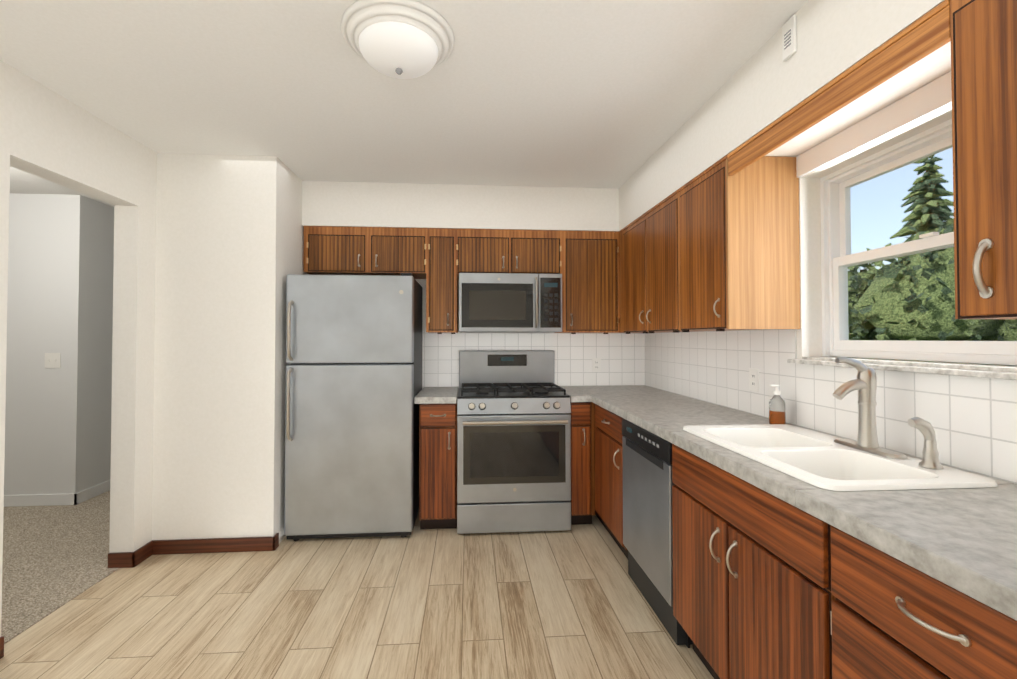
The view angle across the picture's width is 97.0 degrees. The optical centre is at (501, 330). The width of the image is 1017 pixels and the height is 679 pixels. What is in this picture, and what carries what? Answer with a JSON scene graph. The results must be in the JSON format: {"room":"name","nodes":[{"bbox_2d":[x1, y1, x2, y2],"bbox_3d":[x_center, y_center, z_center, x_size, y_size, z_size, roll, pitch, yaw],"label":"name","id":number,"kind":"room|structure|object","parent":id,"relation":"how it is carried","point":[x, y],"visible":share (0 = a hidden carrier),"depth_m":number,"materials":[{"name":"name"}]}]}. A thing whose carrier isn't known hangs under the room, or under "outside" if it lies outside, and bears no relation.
{"room":"kitchen","nodes":[
{"label":"kitchen","id":0,"kind":"room"},
{"bbox_2d":[4,193,113,494],"bbox_3d":[-4.199,0.162,4.681,1.560,2.440,2.400,0,-1,-4],"label":"wall block","id":1,"kind":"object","parent":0,"point":[59,300],"visible":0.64,"depth_m":3.53,"materials":[{"name":"white paint"}]},
{"bbox_2d":[44,353,60,367],"bbox_3d":[-3.513,0.232,3.521,0.116,0.116,0.010,0,-1,-4],"label":"light switch","id":2,"kind":"object","parent":1,"relation":"attached to","point":[52,360],"visible":1,"depth_m":3.52,"materials":[{"name":"white plastic"}]},
{"bbox_2d":[1,490,118,643],"bbox_3d":[-3.561,1.374,2.551,2.784,0.064,6.960,0,-1,-4],"label":"floor","id":3,"kind":"structure","parent":0,"point":[55,557],"depth_m":2.68,"materials":[{"name":"beige carpet"}]},
{"bbox_2d":[4,494,71,506],"bbox_3d":[-4.111,1.314,3.458,1.560,0.085,0.012,0,-1,-4],"label":"baseboard","id":4,"kind":"structure","parent":3,"relation":"on","point":[53,499],"depth_m":3.49,"materials":[{"name":"white"}]},
{"bbox_2d":[71,480,109,504],"bbox_3d":[-3.415,1.335,4.713,0.012,0.085,2.412,0,-1,-4],"label":"baseboard","id":5,"kind":"structure","parent":3,"relation":"on","point":[91,492],"depth_m":3.65,"materials":[{"name":"white wood"}]},
{"bbox_2d":[0,60,156,636],"bbox_3d":[-1.989,0.086,0.186,0.130,2.440,5.110,0,-1,-4],"label":"wall","id":6,"kind":"structure","parent":0,"point":[46,133],"depth_m":2.57,"materials":[{"name":"paint"}]},
{"bbox_2d":[0,636,3,658],"bbox_3d":[-1.884,1.255,-0.267,0.016,0.084,4.229,0,-1,-4],"label":"baseboard","id":7,"kind":"structure","parent":6,"relation":"attached to","point":[2,637],"depth_m":1.83,"materials":[{"name":"brown wood"}]},
{"bbox_2d":[152,153,284,542],"bbox_3d":[-1.827,0.131,2.825,0.840,2.440,0.130,0,-1,-4],"label":"wall","id":8,"kind":"structure","parent":0,"point":[218,374],"depth_m":2.77,"materials":[{"name":"paint"}]},
{"bbox_2d":[144,533,278,559],"bbox_3d":[-1.750,1.306,2.736,0.723,0.084,0.060,0,-1,-4],"label":"baseboard","id":9,"kind":"structure","parent":8,"relation":"attached to","point":[161,547],"depth_m":2.73,"materials":[{"name":"brown wood"}]},
{"bbox_2d":[282,165,309,539],"bbox_3d":[-1.501,0.137,3.235,0.130,2.440,0.640,0,-1,-4],"label":"wall","id":10,"kind":"structure","parent":0,"point":[294,247],"depth_m":3.03,"materials":[{"name":"paint"}]},
{"bbox_2d":[0,510,713,678],"bbox_3d":[-0.200,1.344,0.682,3.645,0.060,6.140,0,-1,-4],"label":"floor","id":11,"kind":"structure","parent":0,"point":[451,603],"depth_m":2.10,"materials":[{"name":"wood"}]},
{"bbox_2d":[284,273,421,540],"bbox_3d":[-1.000,0.490,3.193,0.805,1.732,0.713,0,-1,-4],"label":"refrigerator","id":12,"kind":"object","parent":11,"relation":"on","point":[354,367],"visible":1,"depth_m":2.90,"materials":[{"name":"grey metal"}]},
{"bbox_2d":[419,403,457,528],"bbox_3d":[-0.443,0.925,3.286,0.250,0.865,0.646,0,-1,-4],"label":"base cabinet","id":13,"kind":"object","parent":11,"relation":"on","point":[438,503],"visible":1,"depth_m":3.00,"materials":[{"name":"brown wood"}]},
{"bbox_2d":[414,387,458,403],"bbox_3d":[-0.460,0.468,3.303,0.278,0.046,0.626,0,-1,-4],"label":"countertop","id":14,"kind":"structure","parent":13,"relation":"on","point":[436,395],"depth_m":3.07,"materials":[{"name":"stone"}]},
{"bbox_2d":[457,350,570,533],"bbox_3d":[0.068,0.755,3.289,0.762,1.204,0.716,0,-1,-4],"label":"gas range","id":15,"kind":"object","parent":11,"relation":"on","point":[513,442],"visible":1,"depth_m":3.00,"materials":[{"name":"grey metal"}]},
{"bbox_2d":[570,402,627,558],"bbox_3d":[0.854,0.922,3.101,0.770,0.865,1.204,0,-1,-4],"label":"base cabinet","id":16,"kind":"object","parent":11,"relation":"on","point":[596,464],"visible":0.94,"depth_m":2.99,"materials":[{"name":"brown wood"}]},
{"bbox_2d":[554,385,1016,620],"bbox_3d":[0.938,0.445,1.979,0.768,0.046,3.470,0,-1,-4],"label":"countertop","id":17,"kind":"structure","parent":16,"relation":"on","point":[963,540],"depth_m":1.05,"materials":[{"name":"stone"}]},
{"bbox_2d":[769,384,785,423],"bbox_3d":[1.244,0.332,2.030,0.064,0.180,0.064,0,-1,-4],"label":"soap bottle","id":18,"kind":"object","parent":17,"relation":"on","point":[777,414],"visible":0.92,"depth_m":2.01,"materials":[{"name":"orange"}]},
{"bbox_2d":[683,424,997,490],"bbox_3d":[1.046,0.484,1.558,0.497,0.165,0.807,0,-1,-4],"label":"double-bowl sink","id":19,"kind":"object","parent":17,"relation":"in","point":[820,460],"visible":0.4,"depth_m":1.51,"materials":[{"name":"white ceramic"}]},
{"bbox_2d":[832,357,906,458],"bbox_3d":[1.195,0.244,1.521,0.148,0.312,0.250,0,-1,-4],"label":"faucet","id":20,"kind":"object","parent":19,"relation":"on","point":[864,383],"visible":1,"depth_m":1.51,"materials":[{"name":"silver metal"}]},
{"bbox_2d":[908,417,942,468],"bbox_3d":[1.238,0.324,1.314,0.086,0.146,0.052,0,-1,-4],"label":"sprayer","id":21,"kind":"object","parent":19,"relation":"on","point":[930,456],"visible":1,"depth_m":1.30,"materials":[{"name":"silver metal"}]},
{"bbox_2d":[622,418,691,647],"bbox_3d":[0.985,0.909,2.207,0.600,0.861,0.586,0,-1,-4],"label":"dishwasher","id":22,"kind":"object","parent":11,"relation":"on","point":[648,483],"visible":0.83,"depth_m":2.11,"materials":[{"name":"grey metal"}]},
{"bbox_2d":[672,444,833,678],"bbox_3d":[1.034,0.895,1.500,0.646,0.865,0.820,0,-1,-4],"label":"base cabinet","id":23,"kind":"object","parent":11,"relation":"on","point":[753,597],"visible":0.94,"depth_m":1.38,"materials":[{"name":"brown wood"}]},
{"bbox_2d":[831,526,1016,678],"bbox_3d":[1.095,0.880,0.667,0.646,0.865,0.845,0,-1,-4],"label":"base cabinet","id":24,"kind":"object","parent":11,"relation":"on","point":[892,617],"visible":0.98,"depth_m":0.88,"materials":[{"name":"brown wood"}]},
{"bbox_2d":[0,0,807,206],"bbox_3d":[-1.681,-1.156,1.879,6.430,0.100,8.660,0,-1,-4],"label":"ceiling","id":25,"kind":"structure","parent":0,"point":[615,94],"depth_m":1.99,"materials":[{"name":"paint"}]},
{"bbox_2d":[341,0,453,78],"bbox_3d":[-0.384,-1.037,1.692,0.414,0.143,0.414,0,-1,-4],"label":"ceiling light fixture","id":26,"kind":"object","parent":25,"relation":"attached to","point":[404,39],"visible":1,"depth_m":1.59,"materials":[{"name":"white glass"}]},
{"bbox_2d":[302,181,618,230],"bbox_3d":[-0.116,-0.917,3.507,2.670,0.323,0.335,0,-1,-4],"label":"soffit","id":27,"kind":"structure","parent":25,"relation":"attached to","point":[365,204],"depth_m":3.32,"materials":[{"name":"paint"}]},
{"bbox_2d":[619,0,950,230],"bbox_3d":[1.263,-0.965,0.661,0.335,0.323,5.545,0,-1,-4],"label":"soffit","id":28,"kind":"structure","parent":25,"relation":"attached to","point":[762,87],"depth_m":1.66,"materials":[{"name":"paint"}]},
{"bbox_2d":[782,15,796,61],"bbox_3d":[1.020,-1.036,1.594,0.013,0.130,0.060,0,-1,-4],"label":"door chime","id":29,"kind":"object","parent":28,"relation":"attached to","point":[789,38],"visible":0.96,"depth_m":1.58,"materials":[{"name":"white plastic"}]},
{"bbox_2d":[727,0,950,175],"bbox_3d":[1.042,-0.739,1.531,0.022,0.095,0.916,0,-1,-4],"label":"valance","id":30,"kind":"object","parent":28,"relation":"attached to","point":[925,35],"visible":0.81,"depth_m":1.33,"materials":[{"name":"brown wood"}]},
{"bbox_2d":[415,279,458,373],"bbox_3d":[-0.198,0.146,3.716,2.800,2.440,0.130,0,-1,-4],"label":"wall","id":31,"kind":"structure","parent":0,"point":[422,282],"depth_m":3.63,"materials":[{"name":"paint"}]},
{"bbox_2d":[303,226,426,278],"bbox_3d":[-0.998,-0.587,3.436,0.875,0.333,0.334,0,-1,-4],"label":"upper cabinet","id":32,"kind":"object","parent":31,"relation":"attached to","point":[328,250],"depth_m":3.27,"materials":[{"name":"brown wood"}]},
{"bbox_2d":[423,228,458,333],"bbox_3d":[-0.449,-0.370,3.472,0.226,0.767,0.334,0,-1,-4],"label":"upper cabinet","id":33,"kind":"object","parent":31,"relation":"attached to","point":[442,276],"depth_m":3.31,"materials":[{"name":"brown wood"}]},
{"bbox_2d":[459,229,562,277],"bbox_3d":[0.055,-0.586,3.513,0.786,0.333,0.334,0,-1,-4],"label":"upper cabinet","id":34,"kind":"object","parent":31,"relation":"attached to","point":[480,250],"depth_m":3.35,"materials":[{"name":"brown wood"}]},
{"bbox_2d":[459,273,561,332],"bbox_3d":[0.058,-0.203,3.446,0.756,0.429,0.439,0,-1,-4],"label":"over-the-range microwave","id":35,"kind":"object","parent":34,"relation":"attached to","point":[510,302],"visible":1,"depth_m":3.27,"materials":[{"name":"grey metal"}]},
{"bbox_2d":[422,330,644,388],"bbox_3d":[0.282,0.234,3.680,1.832,0.474,0.008,0,-1,-4],"label":"wall tiles","id":36,"kind":"structure","parent":31,"relation":"attached to","point":[621,356],"depth_m":3.69,"materials":[{"name":"white tile"}]},
{"bbox_2d":[592,358,600,371],"bbox_3d":[0.785,0.281,3.709,0.072,0.116,0.007,0,-1,-4],"label":"electrical outlet","id":37,"kind":"object","parent":36,"relation":"attached to","point":[596,364],"visible":1,"depth_m":3.71,"materials":[{"name":"white plastic"}]},
{"bbox_2d":[554,230,620,333],"bbox_3d":[0.666,-0.368,3.554,0.439,0.767,0.334,0,-1,-4],"label":"upper cabinet","id":38,"kind":"object","parent":31,"relation":"attached to","point":[586,264],"depth_m":3.39,"materials":[{"name":"brown wood"}]},
{"bbox_2d":[797,104,1013,372],"bbox_3d":[1.513,0.098,0.894,0.200,2.440,6.010,0,-1,-4],"label":"window trim","id":39,"kind":"structure","parent":0,"point":[809,338],"depth_m":2.00,"materials":[{"name":"paint"}]},
{"bbox_2d":[619,192,674,333],"bbox_3d":[1.094,-0.379,2.945,0.334,0.767,0.976,0,-1,-4],"label":"upper cabinet","id":40,"kind":"object","parent":39,"relation":"attached to","point":[647,244],"depth_m":2.84,"materials":[{"name":"brown wood"}]},
{"bbox_2d":[675,155,800,332],"bbox_3d":[1.147,-0.391,2.226,0.334,0.767,0.465,0,-1,-4],"label":"upper cabinet","id":41,"kind":"object","parent":39,"relation":"attached to","point":[714,247],"depth_m":2.00,"materials":[{"name":"brown wood"}]},
{"bbox_2d":[645,329,1016,483],"bbox_3d":[1.328,0.205,1.992,0.008,0.474,3.530,0,-1,-4],"label":"wall tiles","id":42,"kind":"structure","parent":39,"relation":"attached to","point":[972,421],"depth_m":1.80,"materials":[{"name":"white tile"}]},
{"bbox_2d":[749,368,758,391],"bbox_3d":[1.297,0.252,2.310,0.007,0.116,0.072,0,-1,-4],"label":"electrical outlet","id":43,"kind":"object","parent":42,"relation":"attached to","point":[753,379],"visible":1,"depth_m":2.30,"materials":[{"name":"white plastic"}]},
{"bbox_2d":[787,357,1016,379],"bbox_3d":[1.403,0.122,1.550,0.144,0.030,0.995,0,-1,-4],"label":"window sill ledge","id":44,"kind":"object","parent":39,"relation":"attached to","point":[971,370],"visible":0.96,"depth_m":1.44,"materials":[{"name":"stone"}]},
{"bbox_2d":[796,71,1016,365],"bbox_3d":[1.456,-0.340,1.554,0.209,0.891,0.914,0,-1,-4],"label":"window","id":45,"kind":"structure","parent":39,"relation":"in","point":[838,258],"depth_m":1.73,"materials":[{"name":"white plastic"}]},
{"bbox_2d":[950,0,1016,318],"bbox_3d":[1.245,-0.417,0.678,0.365,0.767,0.800,0,-1,-4],"label":"upper cabinet","id":46,"kind":"object","parent":39,"relation":"attached to","point":[984,80],"visible":1,"depth_m":0.99,"materials":[{"name":"brown wood"}]},
{"label":"outside","id":47,"kind":"structure","parent":0,"visible":0},
{"bbox_2d":[847,154,1016,365],"bbox_3d":[29.672,-1.646,17.224,58.250,8.469,90.000,0,-1,-4],"label":"trees","id":48,"kind":"object","parent":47,"point":[900,299],"depth_m":8.47,"materials":[{"name":"green plant"}]}
]}

